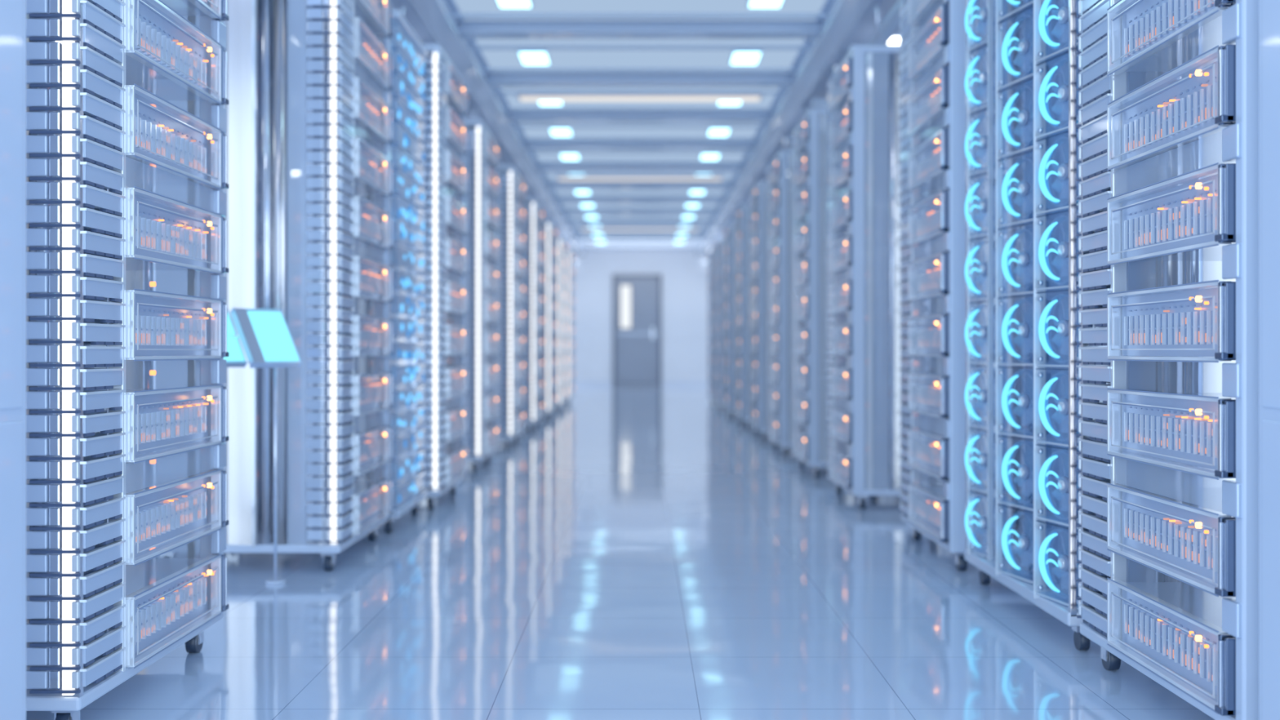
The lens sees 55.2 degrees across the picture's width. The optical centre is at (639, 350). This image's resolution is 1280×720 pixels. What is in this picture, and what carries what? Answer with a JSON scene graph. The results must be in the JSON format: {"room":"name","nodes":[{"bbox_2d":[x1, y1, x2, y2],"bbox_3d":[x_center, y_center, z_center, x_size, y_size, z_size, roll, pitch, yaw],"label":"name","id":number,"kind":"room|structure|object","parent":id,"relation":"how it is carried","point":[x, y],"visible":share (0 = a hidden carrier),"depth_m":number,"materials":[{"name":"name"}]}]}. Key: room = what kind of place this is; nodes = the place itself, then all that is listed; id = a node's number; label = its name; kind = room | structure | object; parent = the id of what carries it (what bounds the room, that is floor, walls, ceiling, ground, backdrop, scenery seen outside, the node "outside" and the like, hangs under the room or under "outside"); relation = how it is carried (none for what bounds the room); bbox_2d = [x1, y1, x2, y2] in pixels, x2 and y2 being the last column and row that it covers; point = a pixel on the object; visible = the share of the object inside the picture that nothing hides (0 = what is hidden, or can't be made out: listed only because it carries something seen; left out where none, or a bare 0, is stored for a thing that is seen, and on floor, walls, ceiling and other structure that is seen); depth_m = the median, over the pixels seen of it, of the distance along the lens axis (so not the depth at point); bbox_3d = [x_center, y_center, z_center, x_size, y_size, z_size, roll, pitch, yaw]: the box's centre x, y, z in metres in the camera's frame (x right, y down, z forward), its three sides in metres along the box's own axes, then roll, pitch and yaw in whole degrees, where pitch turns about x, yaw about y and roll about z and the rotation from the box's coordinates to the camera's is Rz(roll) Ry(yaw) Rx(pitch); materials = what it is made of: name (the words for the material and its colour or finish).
{"room":"server room","nodes":[
{"label":"server room","id":0,"kind":"room"},
{"bbox_2d":[26,386,1214,719],"bbox_3d":[0.000,0.760,11.750,9.600,0.100,26.500,0,0,0],"label":"floor","id":1,"kind":"structure","parent":0,"point":[636,553],"depth_m":3.30,"materials":[{"name":"tile"}]},
{"bbox_2d":[0,0,26,719],"bbox_3d":[-1.278,-0.340,1.570,0.609,2.100,0.800,0,0,0],"label":"tall cabinet","id":2,"kind":"object","parent":1,"relation":"on","point":[12,12],"visible":1,"depth_m":1.91,"materials":[{"name":"blue plastic"}]},
{"bbox_2d":[106,185,142,434],"bbox_3d":[-3.599,-0.325,8.976,0.642,2.070,0.768,0,0,0],"label":"rack","id":3,"kind":"object","parent":1,"relation":"on","point":[134,278],"visible":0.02,"depth_m":8.62,"materials":[{"name":"silver metal"}]},
{"bbox_2d":[26,0,229,719],"bbox_3d":[-1.299,-0.325,2.561,0.642,2.070,0.768,0,0,0],"label":"rack","id":4,"kind":"object","parent":1,"relation":"on","point":[101,609],"visible":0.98,"depth_m":2.35,"materials":[{"name":"silver metal"}]},
{"bbox_2d":[195,307,302,585],"bbox_3d":[-1.214,0.289,3.708,0.264,0.842,0.278,0,0,44],"label":"kiosk","id":5,"kind":"object","parent":1,"relation":"on","point":[265,337],"visible":0.71,"depth_m":3.71,"materials":[{"name":"teal glass"}]},
{"bbox_2d":[153,0,393,570],"bbox_3d":[-1.254,-0.325,4.276,0.642,2.070,0.768,0,0,0],"label":"rack","id":6,"kind":"object","parent":1,"relation":"on","point":[344,72],"visible":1,"depth_m":3.92,"materials":[{"name":"silver metal"}]},
{"bbox_2d":[291,212,300,424],"bbox_3d":[-3.599,-0.325,11.576,0.642,2.070,0.768,0,0,0],"label":"rack","id":7,"kind":"object","parent":1,"relation":"on","point":[295,219],"visible":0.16,"depth_m":11.82,"materials":[{"name":"silver metal"}]},
{"bbox_2d":[291,9,427,533],"bbox_3d":[-1.180,-0.305,5.050,0.500,2.030,0.640,0,0,0],"label":"rack","id":8,"kind":"object","parent":1,"relation":"on","point":[407,95],"visible":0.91,"depth_m":4.97,"materials":[{"name":"silver metal"}]},
{"bbox_2d":[300,44,467,509],"bbox_3d":[-1.184,-0.325,5.796,0.642,2.070,0.768,0,0,0],"label":"rack","id":9,"kind":"object","parent":1,"relation":"on","point":[446,93],"visible":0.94,"depth_m":5.50,"materials":[{"name":"silver metal"}]},
{"bbox_2d":[417,120,499,471],"bbox_3d":[-1.229,-0.325,7.576,0.642,2.070,0.768,0,0,0],"label":"rack","id":10,"kind":"object","parent":1,"relation":"on","point":[482,165],"visible":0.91,"depth_m":7.25,"materials":[{"name":"silver metal"}]},
{"bbox_2d":[466,166,525,447],"bbox_3d":[-1.229,-0.325,9.376,0.642,2.070,0.768,0,0,0],"label":"rack","id":11,"kind":"object","parent":1,"relation":"on","point":[512,213],"visible":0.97,"depth_m":9.02,"materials":[{"name":"silver metal"}]},
{"bbox_2d":[497,198,544,430],"bbox_3d":[-1.229,-0.325,11.276,0.642,2.070,0.768,0,0,0],"label":"rack","id":12,"kind":"object","parent":1,"relation":"on","point":[536,243],"visible":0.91,"depth_m":10.92,"materials":[{"name":"silver metal"}]},
{"bbox_2d":[505,219,557,418],"bbox_3d":[-1.229,-0.325,13.076,0.642,2.070,0.768,0,0,0],"label":"rack","id":13,"kind":"object","parent":1,"relation":"on","point":[549,251],"visible":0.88,"depth_m":12.72,"materials":[{"name":"silver metal"}]},
{"bbox_2d":[524,235,567,410],"bbox_3d":[-1.229,-0.325,14.876,0.642,2.070,0.768,0,0,0],"label":"rack","id":14,"kind":"object","parent":1,"relation":"on","point":[561,282],"visible":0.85,"depth_m":14.52,"materials":[{"name":"silver metal"}]},
{"bbox_2d":[555,248,574,404],"bbox_3d":[-1.229,-0.325,16.576,0.642,2.070,0.768,0,0,0],"label":"rack","id":15,"kind":"object","parent":1,"relation":"on","point":[570,257],"visible":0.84,"depth_m":16.30,"materials":[{"name":"silver metal"}]},
{"bbox_2d":[707,249,724,404],"bbox_3d":[1.249,-0.325,16.784,0.642,2.070,0.768,0,0,0],"label":"rack","id":16,"kind":"object","parent":1,"relation":"on","point":[711,263],"visible":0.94,"depth_m":16.41,"materials":[{"name":"silver metal"}]},
{"bbox_2d":[714,238,734,409],"bbox_3d":[1.249,-0.325,15.184,0.642,2.070,0.768,0,0,0],"label":"rack","id":17,"kind":"object","parent":1,"relation":"on","point":[718,255],"visible":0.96,"depth_m":14.81,"materials":[{"name":"silver metal"}]},
{"bbox_2d":[723,223,748,417],"bbox_3d":[1.249,-0.325,13.484,0.642,2.070,0.768,0,0,0],"label":"rack","id":18,"kind":"object","parent":1,"relation":"on","point":[728,240],"visible":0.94,"depth_m":13.13,"materials":[{"name":"silver metal"}]},
{"bbox_2d":[735,204,777,426],"bbox_3d":[1.249,-0.325,11.784,0.642,2.070,0.768,0,0,0],"label":"rack","id":19,"kind":"object","parent":1,"relation":"on","point":[742,226],"visible":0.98,"depth_m":11.40,"materials":[{"name":"silver metal"}]},
{"bbox_2d":[749,181,789,439],"bbox_3d":[1.249,-0.325,10.184,0.642,2.070,0.768,0,0,0],"label":"rack","id":20,"kind":"object","parent":1,"relation":"on","point":[757,215],"visible":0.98,"depth_m":9.83,"materials":[{"name":"silver metal"}]},
{"bbox_2d":[768,150,820,454],"bbox_3d":[1.249,-0.325,8.684,0.642,2.070,0.768,0,0,0],"label":"rack","id":21,"kind":"object","parent":1,"relation":"on","point":[779,181],"visible":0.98,"depth_m":8.33,"materials":[{"name":"silver metal"}]},
{"bbox_2d":[792,107,874,476],"bbox_3d":[1.249,-0.325,7.234,0.642,2.070,0.768,0,0,0],"label":"rack","id":22,"kind":"object","parent":1,"relation":"on","point":[809,153],"visible":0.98,"depth_m":6.94,"materials":[{"name":"silver metal"}]},
{"bbox_2d":[826,45,946,508],"bbox_3d":[1.249,-0.325,5.834,0.642,2.070,0.768,0,0,0],"label":"rack","id":23,"kind":"object","parent":1,"relation":"on","point":[864,91],"visible":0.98,"depth_m":5.69,"materials":[{"name":"silver metal"}]},
{"bbox_2d":[898,0,1024,570],"bbox_3d":[1.289,-0.325,4.284,0.642,2.070,0.768,0,0,0],"label":"rack","id":24,"kind":"object","parent":1,"relation":"on","point":[932,53],"visible":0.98,"depth_m":4.17,"materials":[{"name":"silver metal"}]},
{"bbox_2d":[964,0,1187,649],"bbox_3d":[1.137,-0.310,3.321,0.306,2.040,0.922,0,0,0],"label":"rack","id":25,"kind":"object","parent":1,"relation":"on","point":[1044,571],"visible":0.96,"depth_m":3.37,"materials":[{"name":"silver metal"}]},
{"bbox_2d":[1146,166,1157,391],"bbox_3d":[3.599,-0.325,8.984,0.642,2.070,0.768,0,0,0],"label":"rack","id":26,"kind":"object","parent":1,"relation":"on","point":[1151,171],"visible":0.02,"depth_m":8.74,"materials":[{"name":"silver metal"}]},
{"bbox_2d":[1076,0,1258,719],"bbox_3d":[1.299,-0.325,2.414,0.642,2.070,0.768,0,0,0],"label":"rack","id":27,"kind":"object","parent":1,"relation":"on","point":[1193,631],"visible":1,"depth_m":2.36,"materials":[{"name":"silver metal"}]},
{"bbox_2d":[1258,0,1279,719],"bbox_3d":[1.296,-0.340,1.590,0.609,2.100,0.800,0,0,0],"label":"tall cabinet","id":28,"kind":"object","parent":1,"relation":"on","point":[1268,10],"visible":1,"depth_m":1.94,"materials":[{"name":"blue plastic"}]},
{"bbox_2d":[557,248,715,386],"bbox_3d":[0.000,-0.690,25.050,9.600,3.000,0.100,0,0,0],"label":"wall","id":29,"kind":"structure","parent":0,"point":[684,286],"depth_m":25.00,"materials":[{"name":"paint"}]},
{"bbox_2d":[612,274,661,386],"bbox_3d":[-0.060,-0.425,24.951,1.000,2.270,0.090,0,0,0],"label":"door","id":30,"kind":"structure","parent":29,"relation":"in","point":[636,298],"depth_m":24.95,"materials":[{"name":"blue paint"}]},
{"bbox_2d":[573,381,707,386],"bbox_3d":[0.000,0.660,24.992,9.600,0.100,0.015,0,0,0],"label":"baseboard","id":31,"kind":"structure","parent":29,"relation":"attached to","point":[575,383],"depth_m":24.98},
{"bbox_2d":[408,0,871,256],"bbox_3d":[0.000,-2.015,11.750,2.560,0.150,26.500,0,0,0],"label":"ceiling beams","id":32,"kind":"structure","parent":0,"point":[827,36],"depth_m":10.23,"materials":[{"name":"white metal"}]},
{"bbox_2d":[453,0,826,243],"bbox_3d":[0.000,-2.065,11.445,2.200,0.041,24.370,0,0,0],"label":"ceiling","id":33,"kind":"structure","parent":0,"point":[494,58],"depth_m":8.80,"materials":[{"name":"white paint"}]},
{"bbox_2d":[291,0,1157,248],"bbox_3d":[0.000,-2.140,11.750,9.600,0.100,26.500,0,0,0],"label":"beam","id":34,"kind":"structure","parent":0,"point":[864,28],"depth_m":9.94,"materials":[{"name":"metal"}]},
{"bbox_2d":[516,92,763,101],"label":"ceiling lights","id":35,"kind":"object","parent":34,"relation":"attached to","point":[642,96],"depth_m":9.45},
{"bbox_2d":[555,174,724,180],"label":"ceiling lights","id":36,"kind":"object","parent":34,"relation":"attached to","point":[560,177],"depth_m":13.88},
{"bbox_2d":[581,226,698,230],"label":"ceiling lights","id":37,"kind":"object","parent":34,"relation":"attached to","point":[582,228],"depth_m":19.69}
]}

